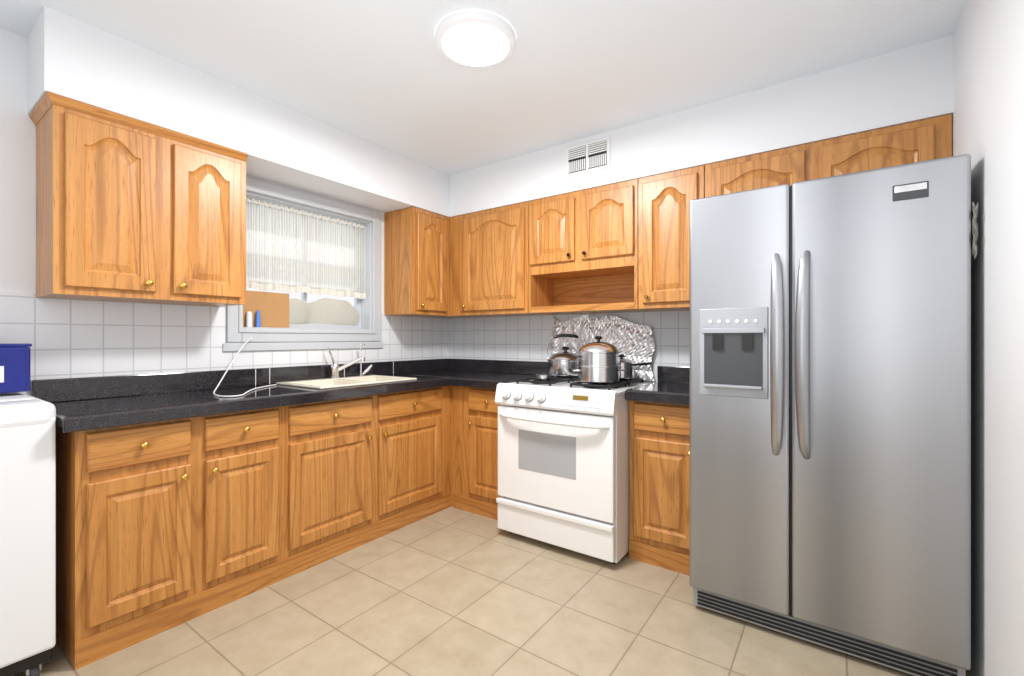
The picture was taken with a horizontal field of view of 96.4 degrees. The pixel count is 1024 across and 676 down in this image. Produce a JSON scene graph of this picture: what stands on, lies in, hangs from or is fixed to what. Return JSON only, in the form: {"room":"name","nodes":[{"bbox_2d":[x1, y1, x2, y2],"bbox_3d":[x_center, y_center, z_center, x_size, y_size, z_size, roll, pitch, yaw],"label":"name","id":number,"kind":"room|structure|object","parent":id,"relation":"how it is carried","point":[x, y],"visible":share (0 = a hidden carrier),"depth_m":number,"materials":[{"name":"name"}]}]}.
{"room":"kitchen","nodes":[
{"label":"kitchen","id":0,"kind":"room"},
{"bbox_2d":[0,28,383,342],"bbox_3d":[-2.242,-0.025,1.765,0.200,2.450,5.540,0,0,35],"label":"wall","id":1,"kind":"structure","parent":0,"point":[17,200],"depth_m":1.88,"materials":[{"name":"paint"}]},
{"bbox_2d":[29,91,247,306],"bbox_3d":[-1.660,-0.549,2.100,0.356,0.758,0.720,0,0,35],"label":"upper cabinet","id":2,"kind":"object","parent":1,"relation":"attached to","point":[130,209],"visible":1,"depth_m":1.94,"materials":[{"name":"brown wood"}]},
{"bbox_2d":[0,292,447,395],"bbox_3d":[-1.609,0.077,2.477,0.006,0.525,3.634,0,0,35],"label":"tiles","id":3,"kind":"structure","parent":1,"relation":"attached to","point":[69,338],"depth_m":2.23,"materials":[{"name":"white tile"}]},
{"bbox_2d":[243,290,359,327],"bbox_3d":[-1.335,-0.170,2.979,0.101,0.214,0.826,0,0,35],"label":"cardboard","id":4,"kind":"object","parent":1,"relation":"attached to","point":[271,310],"depth_m":2.89,"materials":[{"name":"cardboard"}]},
{"bbox_2d":[223,177,382,351],"bbox_3d":[-1.330,-0.420,2.988,0.190,0.990,1.080,0,0,35],"label":"window","id":5,"kind":"structure","parent":1,"relation":"in","point":[312,336],"depth_m":3.01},
{"bbox_2d":[246,197,365,298],"bbox_3d":[-1.314,-0.550,2.976,0.040,0.538,0.860,0,0,35],"label":"sheer curtain","id":6,"kind":"object","parent":5,"relation":"hanging from","point":[278,275],"visible":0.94,"depth_m":2.95,"materials":[{"name":"fabric"}]},
{"bbox_2d":[384,206,448,316],"bbox_3d":[-0.698,-0.549,3.455,0.356,0.758,0.372,0,0,35],"label":"upper cabinet","id":7,"kind":"object","parent":1,"relation":"attached to","point":[416,261],"visible":1,"depth_m":3.33,"materials":[{"name":"brown wood"}]},
{"bbox_2d":[0,0,966,174],"bbox_3d":[-0.881,-1.300,0.798,3.540,0.100,5.940,0,0,35],"label":"ceiling","id":8,"kind":"structure","parent":0,"point":[388,75],"depth_m":2.01,"materials":[{"name":"paint"}]},
{"bbox_2d":[435,10,515,66],"bbox_3d":[-0.151,-1.226,1.911,0.336,0.048,0.336,0,0,35],"label":"ceiling light fixture","id":9,"kind":"object","parent":8,"relation":"attached to","point":[474,38],"visible":1,"depth_m":1.85,"materials":[{"name":"white"}]},
{"bbox_2d":[27,6,953,217],"bbox_3d":[-0.007,-1.091,2.026,3.140,0.319,2.525,0,0,35],"label":"soffit","id":10,"kind":"structure","parent":0,"point":[72,58],"depth_m":2.29,"materials":[{"name":"paint"}]},
{"bbox_2d":[566,136,609,177],"bbox_3d":[0.467,-1.120,2.840,0.300,0.190,0.012,0,0,35],"label":"ceiling vent","id":11,"kind":"object","parent":10,"relation":"in","point":[588,157],"visible":1,"depth_m":2.83,"materials":[{"name":"white metal"}]},
{"bbox_2d":[14,506,971,675],"bbox_3d":[-0.881,1.250,0.798,3.540,0.100,5.940,0,0,35],"label":"floor","id":12,"kind":"structure","parent":0,"point":[451,591],"depth_m":1.91,"materials":[{"name":"tile"}]},
{"bbox_2d":[0,392,55,675],"bbox_3d":[-1.954,0.702,1.540,0.476,0.994,0.533,0,0,35],"label":"washer","id":13,"kind":"object","parent":12,"relation":"on","point":[27,533],"visible":0.96,"depth_m":1.56,"materials":[{"name":"white metal"}]},
{"bbox_2d":[0,343,31,392],"bbox_3d":[-1.980,0.113,1.685,0.154,0.183,0.278,0,0,35],"label":"box","id":14,"kind":"object","parent":13,"relation":"on","point":[15,367],"visible":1,"depth_m":1.72,"materials":[{"name":"cardboard"}]},
{"bbox_2d":[56,406,287,669],"bbox_3d":[-1.553,0.760,2.106,0.512,0.880,0.763,0,0,35],"label":"base cabinet","id":15,"kind":"object","parent":12,"relation":"on","point":[162,526],"depth_m":1.86,"materials":[{"name":"brown wood"}]},
{"bbox_2d":[31,358,454,432],"bbox_3d":[-1.048,0.253,2.766,0.570,0.156,2.509,0,0,35],"label":"countertop","id":16,"kind":"structure","parent":15,"relation":"on","point":[88,403],"depth_m":2.20,"materials":[{"name":"black stone"}]},
{"bbox_2d":[213,338,276,396],"bbox_3d":[-1.365,0.135,2.392,0.446,0.277,0.426,0,0,35],"label":"cord","id":17,"kind":"object","parent":16,"relation":"on","point":[226,372],"visible":1,"depth_m":2.42,"materials":[{"name":"white plastic"}]},
{"bbox_2d":[276,375,416,388],"bbox_3d":[-1.011,0.348,2.859,0.460,0.172,0.690,0,0,35],"label":"drop-in sink","id":18,"kind":"object","parent":16,"relation":"in","point":[325,383],"visible":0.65,"depth_m":2.86,"materials":[{"name":"white ceramic"}]},
{"bbox_2d":[327,343,371,378],"bbox_3d":[-1.056,0.146,3.046,0.150,0.230,0.305,0,0,35],"label":"faucet","id":19,"kind":"object","parent":16,"relation":"on","point":[335,369],"visible":0.98,"depth_m":2.99,"materials":[{"name":"silver metal"}]},
{"bbox_2d":[288,386,450,576],"bbox_3d":[-0.982,0.760,2.910,0.512,0.880,1.210,0,0,35],"label":"base cabinet","id":20,"kind":"object","parent":12,"relation":"on","point":[362,470],"depth_m":2.64,"materials":[{"name":"brown wood"}]},
{"bbox_2d":[450,386,500,519],"bbox_3d":[-0.286,0.760,3.432,1.054,0.879,0.540,0,0,35],"label":"base cabinet","id":21,"kind":"object","parent":12,"relation":"on","point":[473,450],"visible":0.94,"depth_m":3.12,"materials":[{"name":"brown wood"}]},
{"bbox_2d":[451,359,547,388],"bbox_3d":[-0.056,0.253,3.257,0.478,0.156,0.559,0,0,35],"label":"countertop","id":22,"kind":"structure","parent":21,"relation":"on","point":[475,373],"depth_m":3.45,"materials":[{"name":"black stone"}]},
{"bbox_2d":[495,374,654,563],"bbox_3d":[0.395,0.715,2.817,0.760,0.971,0.750,0,0,35],"label":"range","id":23,"kind":"object","parent":12,"relation":"on","point":[563,461],"visible":0.88,"depth_m":2.51,"materials":[{"name":"white metal"}]},
{"bbox_2d":[547,334,582,375],"bbox_3d":[0.371,0.111,3.104,0.246,0.280,0.277,0,0,35],"label":"kettle","id":24,"kind":"object","parent":23,"relation":"on","point":[565,363],"visible":0.9,"depth_m":3.00,"materials":[{"name":"silver metal"}]},
{"bbox_2d":[572,336,625,382],"bbox_3d":[0.500,0.119,2.644,0.278,0.263,0.252,0,0,35],"label":"pot","id":25,"kind":"object","parent":23,"relation":"on","point":[598,361],"visible":1,"depth_m":2.55,"materials":[{"name":"silver metal"}]},
{"bbox_2d":[620,354,651,378],"bbox_3d":[0.735,0.176,2.839,0.275,0.150,0.158,0,0,35],"label":"pot","id":26,"kind":"object","parent":23,"relation":"on","point":[627,365],"visible":0.6,"depth_m":2.80,"materials":[{"name":"silver metal"}]},
{"bbox_2d":[629,400,689,575],"bbox_3d":[0.927,0.760,2.570,0.386,0.879,0.540,0,0,35],"label":"base cabinet","id":27,"kind":"object","parent":12,"relation":"on","point":[659,484],"visible":0.71,"depth_m":2.39,"materials":[{"name":"brown wood"}]},
{"bbox_2d":[625,366,689,404],"bbox_3d":[0.922,0.253,2.563,0.386,0.156,0.558,0,0,35],"label":"countertop","id":28,"kind":"structure","parent":27,"relation":"on","point":[671,385],"depth_m":2.44,"materials":[{"name":"black stone"}]},
{"bbox_2d":[690,154,970,675],"bbox_3d":[1.347,0.294,2.046,0.890,1.812,0.884,0,0,35],"label":"fridge","id":29,"kind":"object","parent":12,"relation":"on","point":[830,412],"visible":1,"depth_m":1.70,"materials":[{"name":"grey metal"}]},
{"bbox_2d":[972,201,977,258],"bbox_3d":[1.523,-0.355,1.506,0.017,0.194,0.058,0,0,35],"label":"cloth","id":30,"kind":"object","parent":29,"relation":"hanging from","point":[974,230],"visible":1,"depth_m":1.50,"materials":[{"name":"white fabric"}]},
{"bbox_2d":[952,0,1023,675],"bbox_3d":[0.480,-0.025,-0.170,0.200,2.450,5.540,0,0,35],"label":"wall","id":31,"kind":"structure","parent":0,"point":[988,125],"depth_m":1.39,"materials":[{"name":"paint"}]},
{"bbox_3d":[0.782,-0.025,3.137,3.540,2.450,0.200,0,0,35],"label":"wall","id":32,"kind":"structure","parent":0,"visible":0},
{"bbox_2d":[431,202,546,317],"bbox_3d":[-0.237,-0.549,3.518,1.034,0.758,0.356,0,0,35],"label":"upper cabinet","id":33,"kind":"object","parent":32,"relation":"attached to","point":[489,263],"visible":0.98,"depth_m":3.29,"materials":[{"name":"brown wood"}]},
{"bbox_2d":[448,310,689,381],"bbox_3d":[0.345,0.077,3.321,2.214,0.525,0.006,0,0,35],"label":"tiles","id":34,"kind":"structure","parent":32,"relation":"attached to","point":[519,338],"depth_m":3.45,"materials":[{"name":"white tile"}]},
{"bbox_2d":[550,315,654,380],"bbox_3d":[0.588,0.052,3.115,0.774,0.435,0.036,0,0,35],"label":"aluminum foil","id":35,"kind":"object","parent":34,"relation":"attached to","point":[634,342],"visible":0.58,"depth_m":3.05,"materials":[{"name":"silver metal"}]},
{"bbox_2d":[529,179,649,314],"bbox_3d":[0.497,-0.549,2.996,0.760,0.758,0.356,0,0,35],"label":"upper cabinet","id":36,"kind":"object","parent":32,"relation":"attached to","point":[583,251],"visible":1,"depth_m":2.93,"materials":[{"name":"brown wood"}]},
{"bbox_2d":[638,165,704,310],"bbox_3d":[0.958,-0.549,2.668,0.360,0.758,0.356,0,0,35],"label":"upper cabinet","id":37,"kind":"object","parent":32,"relation":"attached to","point":[664,199],"visible":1,"depth_m":2.56,"materials":[{"name":"brown wood"}]},
{"bbox_2d":[705,114,951,197],"bbox_3d":[1.510,-0.781,2.293,0.966,0.293,0.328,0,0,35],"label":"upper cabinet","id":38,"kind":"object","parent":32,"relation":"attached to","point":[917,141],"visible":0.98,"depth_m":2.11,"materials":[{"name":"brown wood"}]}
]}

